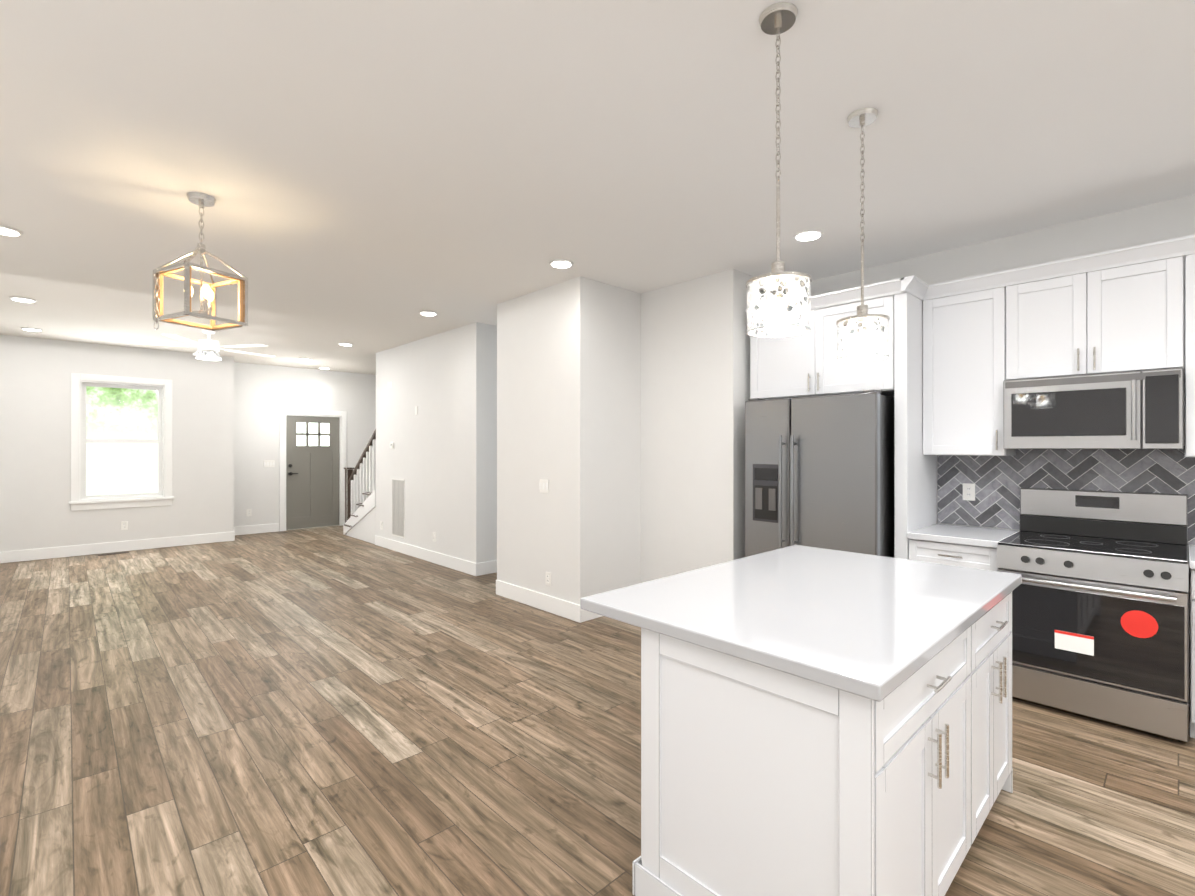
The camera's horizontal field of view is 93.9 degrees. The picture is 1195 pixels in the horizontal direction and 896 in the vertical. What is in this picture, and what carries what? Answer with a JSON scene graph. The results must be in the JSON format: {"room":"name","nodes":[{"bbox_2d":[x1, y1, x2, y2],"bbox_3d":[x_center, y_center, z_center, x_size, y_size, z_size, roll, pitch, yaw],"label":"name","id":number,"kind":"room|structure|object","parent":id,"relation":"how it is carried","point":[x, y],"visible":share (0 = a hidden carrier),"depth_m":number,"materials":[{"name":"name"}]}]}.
{"room":"kitchen","nodes":[
{"label":"kitchen","id":0,"kind":"room"},
{"bbox_2d":[0,335,233,551],"bbox_3d":[-7.121,0.012,7.817,3.330,2.880,0.600,0,0,-44],"label":"wall","id":1,"kind":"structure","parent":0,"point":[36,512],"depth_m":7.59,"materials":[{"name":"paint"}]},
{"bbox_2d":[0,531,235,562],"bbox_3d":[-6.893,1.379,7.611,3.316,0.145,0.020,0,0,-44],"label":"baseboard","id":2,"kind":"structure","parent":1,"relation":"attached to","point":[120,546],"depth_m":7.74,"materials":[{"name":"white wood"}]},
{"bbox_2d":[69,373,173,510],"bbox_3d":[-6.694,-0.081,7.878,1.125,1.845,0.200,0,0,-44],"label":"window","id":3,"kind":"structure","parent":1,"relation":"in","point":[81,500],"depth_m":7.83,"materials":[{"name":"white"}]},
{"bbox_2d":[121,521,127,529],"bbox_3d":[-6.653,1.092,7.840,0.075,0.120,0.009,0,0,-44],"label":"electrical outlet","id":4,"kind":"object","parent":1,"relation":"attached to","point":[124,525],"visible":1,"depth_m":7.84,"materials":[{"name":"white plastic"}]},
{"bbox_2d":[234,362,375,526],"bbox_3d":[-5.279,0.013,10.088,2.710,2.880,0.150,0,0,-44],"label":"wall","id":5,"kind":"structure","parent":0,"point":[263,394],"depth_m":9.66,"materials":[{"name":"paint"}]},
{"bbox_2d":[246,509,250,516],"bbox_3d":[-5.879,1.093,9.405,0.075,0.120,0.009,0,0,-44],"label":"electrical outlet","id":6,"kind":"object","parent":5,"relation":"attached to","point":[248,512],"visible":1,"depth_m":9.40,"materials":[{"name":"white plastic"}]},
{"bbox_2d":[236,523,278,534],"bbox_3d":[-5.833,1.380,9.445,0.780,0.145,0.016,0,0,-44],"label":"baseboard","id":7,"kind":"structure","parent":5,"relation":"attached to","point":[263,528],"depth_m":9.48,"materials":[{"name":"white wood"}]},
{"bbox_2d":[263,460,274,466],"bbox_3d":[-5.661,0.273,9.613,0.170,0.120,0.009,0,0,-44],"label":"light switch","id":8,"kind":"object","parent":5,"relation":"attached to","point":[268,463],"visible":1,"depth_m":9.61,"materials":[{"name":"white plastic"}]},
{"bbox_2d":[286,416,338,529],"bbox_3d":[-5.162,0.434,10.140,0.902,2.014,0.105,0,0,-44],"label":"entry door","id":9,"kind":"structure","parent":5,"relation":"in","point":[312,471],"depth_m":10.13,"materials":[{"name":"grey wood"}]},
{"bbox_2d":[279,409,346,530],"bbox_3d":[-5.185,0.383,10.164,1.130,2.140,0.170,0,0,-44],"label":"door frame","id":10,"kind":"structure","parent":5,"relation":"attached to","point":[341,415],"depth_m":10.02,"materials":[{"name":"white wood"}]},
{"bbox_2d":[376,322,487,562],"bbox_3d":[-2.311,0.011,7.398,0.120,2.880,2.840,0,0,-44],"label":"wall","id":11,"kind":"structure","parent":0,"point":[440,458],"depth_m":6.97,"materials":[{"name":"paint"}]},
{"bbox_2d":[392,478,404,537],"bbox_3d":[-2.794,0.837,7.807,0.012,0.810,0.400,0,0,-44],"label":"air vent","id":12,"kind":"object","parent":11,"relation":"in","point":[398,507],"visible":1,"depth_m":7.79,"materials":[{"name":"white plastic"}]},
{"bbox_2d":[375,535,479,575],"bbox_3d":[-2.354,1.379,7.344,0.016,0.145,2.856,0,0,-44],"label":"baseboard","id":13,"kind":"structure","parent":11,"relation":"attached to","point":[465,566],"depth_m":7.07,"materials":[{"name":"white wood"}]},
{"bbox_2d":[488,324,496,560],"bbox_3d":[-1.004,0.011,6.764,0.840,2.880,0.120,0,0,-44],"label":"wall","id":14,"kind":"structure","parent":0,"point":[492,329],"depth_m":6.48,"materials":[{"name":"paint"}]},
{"bbox_2d":[480,560,496,574],"bbox_3d":[-0.965,1.379,6.708,1.120,0.145,0.020,0,0,-44],"label":"baseboard","id":15,"kind":"structure","parent":14,"relation":"attached to","point":[488,567],"depth_m":6.42,"materials":[{"name":"white wood"}]},
{"bbox_2d":[0,525,1194,895],"bbox_3d":[-1.705,1.499,4.170,6.450,0.100,14.150,0,0,-44],"label":"floor","id":16,"kind":"structure","parent":0,"point":[324,711],"depth_m":2.68,"materials":[{"name":"brown wood"}]},
{"bbox_2d":[98,551,128,555],"bbox_3d":[-6.644,1.449,7.656,0.320,0.005,0.110,0,0,-44],"label":"floor vent","id":17,"kind":"object","parent":16,"relation":"in","point":[112,553],"visible":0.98,"depth_m":7.65,"materials":[{"name":"brown"}]},
{"bbox_2d":[343,429,375,543],"bbox_3d":[-3.232,0.553,8.975,1.020,1.795,1.955,0,0,-44],"label":"stairs","id":18,"kind":"structure","parent":16,"relation":"on","point":[360,523],"depth_m":8.82,"materials":[{"name":"white wood"}]},
{"bbox_2d":[580,545,1021,895],"bbox_3d":[0.857,0.987,2.145,1.580,0.918,1.008,0,0,-44],"label":"kitchen island","id":19,"kind":"object","parent":16,"relation":"on","point":[815,721],"visible":1,"depth_m":1.61,"materials":[{"name":"white wood"}]},
{"bbox_2d":[745,390,893,557],"bbox_3d":[1.733,0.533,4.188,0.887,1.824,0.965,0,0,-44],"label":"fridge","id":20,"kind":"object","parent":16,"relation":"on","point":[819,471],"visible":0.67,"depth_m":3.84,"materials":[{"name":"silver metal"}]},
{"bbox_2d":[907,527,1010,570],"bbox_3d":[2.422,1.018,3.677,0.620,0.858,0.491,0,0,-44],"label":"base cabinet","id":21,"kind":"object","parent":16,"relation":"on","point":[963,546],"depth_m":3.48,"materials":[{"name":"white wood"}]},
{"bbox_2d":[996,488,1188,741],"bbox_3d":[2.804,0.855,3.170,0.766,1.183,0.760,0,0,-44],"label":"range","id":22,"kind":"object","parent":16,"relation":"on","point":[1100,612],"visible":0.94,"depth_m":2.97,"materials":[{"name":"silver metal"}]},
{"bbox_2d":[1188,551,1194,737],"bbox_3d":[3.280,1.017,2.776,0.620,0.858,0.457,0,0,-44],"label":"base cabinet","id":23,"kind":"object","parent":16,"relation":"on","point":[1191,553],"depth_m":2.72,"materials":[{"name":"white wood"}]},
{"bbox_2d":[0,0,1194,374],"bbox_3d":[-1.705,-1.481,4.172,6.450,0.100,14.150,0,0,-44],"label":"ceiling","id":24,"kind":"structure","parent":0,"point":[372,176],"depth_m":2.64,"materials":[{"name":"paint"}]},
{"bbox_2d":[0,225,22,235],"bbox_3d":[-3.889,-1.421,3.647,0.190,0.013,0.190,0,0,-44],"label":"recessed light","id":25,"kind":"object","parent":24,"relation":"in","point":[7,231],"visible":1,"depth_m":3.66,"materials":[{"name":"white plastic"}]},
{"bbox_2d":[9,297,36,302],"bbox_3d":[-5.509,-1.419,5.349,0.190,0.013,0.190,0,0,-44],"label":"recessed light","id":26,"kind":"object","parent":24,"relation":"in","point":[22,299],"visible":0.96,"depth_m":5.33,"materials":[{"name":"white plastic"}]},
{"bbox_2d":[21,327,42,331],"bbox_3d":[-6.785,-1.419,6.689,0.190,0.013,0.190,0,0,-44],"label":"recessed light","id":27,"kind":"object","parent":24,"relation":"in","point":[33,329],"visible":0.96,"depth_m":6.66,"materials":[{"name":"white plastic"}]},
{"bbox_2d":[125,329,275,360],"bbox_3d":[-4.707,-1.248,6.743,1.514,0.358,1.447,0,0,-44],"label":"ceiling fan","id":28,"kind":"object","parent":24,"relation":"hanging from","point":[208,349],"visible":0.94,"depth_m":6.62,"materials":[{"name":"white plastic"}]},
{"bbox_2d":[153,192,247,330],"bbox_3d":[-2.263,-1.041,3.174,0.328,0.777,0.344,0,0,26],"label":"lantern chandelier","id":29,"kind":"object","parent":24,"relation":"hanging from","point":[208,291],"visible":1,"depth_m":3.16,"materials":[{"name":"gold metal"}]},
{"bbox_2d":[338,343,352,345],"bbox_3d":[-3.451,-1.418,7.639,0.190,0.013,0.190,0,0,-44],"label":"recessed light","id":30,"kind":"object","parent":24,"relation":"in","point":[346,344],"visible":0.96,"depth_m":7.61,"materials":[{"name":"white plastic"}]},
{"bbox_2d":[419,311,436,315],"bbox_3d":[-1.789,-1.419,5.893,0.190,0.013,0.190,0,0,-44],"label":"recessed light","id":31,"kind":"object","parent":24,"relation":"in","point":[428,313],"visible":1,"depth_m":5.86,"materials":[{"name":"white plastic"}]},
{"bbox_2d":[549,259,573,267],"bbox_3d":[-0.280,-1.420,4.307,0.190,0.013,0.190,0,0,-44],"label":"recessed light","id":32,"kind":"object","parent":24,"relation":"in","point":[560,263],"visible":0.98,"depth_m":4.27,"materials":[{"name":"white plastic"}]},
{"bbox_2d":[746,2,811,337],"bbox_3d":[0.599,-0.907,1.849,0.208,1.046,0.208,0,0,-44],"label":"pendant light","id":33,"kind":"object","parent":24,"relation":"hanging from","point":[773,313],"visible":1,"depth_m":1.81,"materials":[{"name":"glass"}]},
{"bbox_2d":[793,229,822,240],"bbox_3d":[1.411,-1.421,3.735,0.190,0.013,0.190,0,0,-44],"label":"recessed light","id":34,"kind":"object","parent":24,"relation":"in","point":[809,235],"visible":0.96,"depth_m":3.71,"materials":[{"name":"white plastic"}]},
{"bbox_2d":[836,107,889,361],"bbox_3d":[1.141,-0.907,2.402,0.208,1.046,0.208,0,0,-44],"label":"pendant light","id":35,"kind":"object","parent":24,"relation":"hanging from","point":[864,339],"visible":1,"depth_m":2.36,"materials":[{"name":"white glass"}]},
{"bbox_2d":[497,269,780,604],"bbox_3d":[0.411,0.010,5.343,1.770,2.880,2.230,0,0,-44],"label":"wall","id":36,"kind":"structure","parent":0,"point":[621,420],"depth_m":4.87,"materials":[{"name":"paint"}]},
{"bbox_2d":[496,580,583,622],"bbox_3d":[-0.570,1.377,5.080,0.020,0.145,1.256,0,0,-44],"label":"baseboard","id":37,"kind":"structure","parent":36,"relation":"attached to","point":[560,607],"depth_m":4.99,"materials":[{"name":"white wood"}]},
{"bbox_2d":[539,479,548,492],"bbox_3d":[-0.479,0.340,4.986,0.009,0.120,0.125,0,0,-44],"label":"light switch","id":38,"kind":"object","parent":36,"relation":"attached to","point":[543,485],"visible":1,"depth_m":4.98,"materials":[{"name":"white plastic"}]},
{"bbox_2d":[546,572,550,585],"bbox_3d":[-0.437,1.160,4.942,0.009,0.120,0.075,0,0,-44],"label":"electrical outlet","id":39,"kind":"object","parent":36,"relation":"attached to","point":[548,578],"visible":1,"depth_m":4.94,"materials":[{"name":"white plastic"}]},
{"bbox_2d":[584,610,601,621],"bbox_3d":[0.135,1.377,4.892,0.690,0.145,0.020,0,0,-44],"label":"baseboard","id":40,"kind":"structure","parent":36,"relation":"attached to","point":[588,615],"depth_m":4.69,"materials":[{"name":"white wood"}]},
{"bbox_2d":[783,195,1194,702],"bbox_3d":[3.523,0.009,3.175,0.250,2.880,5.200,0,0,-44],"label":"wall","id":41,"kind":"structure","parent":0,"point":[1163,221],"depth_m":3.63,"materials":[{"name":"paint"}]},
{"bbox_2d":[745,279,920,399],"bbox_3d":[1.822,-0.743,4.306,0.625,0.715,1.082,0,0,-44],"label":"upper cabinet","id":42,"kind":"object","parent":41,"relation":"attached to","point":[803,365],"depth_m":3.97,"materials":[{"name":"white wood"}]},
{"bbox_2d":[921,268,1020,458],"bbox_3d":[2.543,-0.526,3.766,0.325,1.150,0.534,0,0,-44],"label":"upper cabinet","id":43,"kind":"object","parent":41,"relation":"attached to","point":[961,350],"depth_m":3.65,"materials":[{"name":"white wood"}]},
{"bbox_2d":[937,446,1194,544],"bbox_3d":[3.146,0.268,3.381,0.008,0.558,1.918,0,0,-44],"label":"tile backsplash","id":44,"kind":"structure","parent":41,"relation":"attached to","point":[999,482],"depth_m":3.62,"materials":[{"name":"grey tile"}]},
{"bbox_2d":[963,483,974,500],"bbox_3d":[2.614,0.309,3.925,0.009,0.120,0.075,0,0,-44],"label":"electrical outlet","id":45,"kind":"object","parent":44,"relation":"attached to","point":[968,491],"visible":1,"depth_m":3.92,"materials":[{"name":"white plastic"}]},
{"bbox_2d":[1021,236,1188,378],"bbox_3d":[2.950,-0.762,3.339,0.325,0.678,0.774,0,0,-44],"label":"upper cabinet","id":46,"kind":"object","parent":41,"relation":"attached to","point":[1124,309],"depth_m":3.16,"materials":[{"name":"white wood"}]},
{"bbox_2d":[1003,368,1183,448],"bbox_3d":[2.905,-0.205,3.295,0.449,0.424,0.769,0,0,-44],"label":"microwave","id":47,"kind":"object","parent":46,"relation":"attached to","point":[1144,409],"visible":1,"depth_m":3.14,"materials":[{"name":"silver metal"}]},
{"bbox_2d":[1183,235,1194,456],"bbox_3d":[3.332,-0.527,2.936,0.325,1.150,0.465,0,0,-44],"label":"upper cabinet","id":48,"kind":"object","parent":41,"relation":"attached to","point":[1189,376],"depth_m":2.93,"materials":[{"name":"white wood"}]},
{"label":"outside","id":49,"kind":"structure","parent":0,"visible":0},
{"bbox_2d":[86,386,157,495],"bbox_3d":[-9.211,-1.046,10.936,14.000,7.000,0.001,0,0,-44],"label":"window pane","id":50,"kind":"structure","parent":49,"point":[144,396],"depth_m":10.87,"materials":[{"name":"glass"}]}
]}

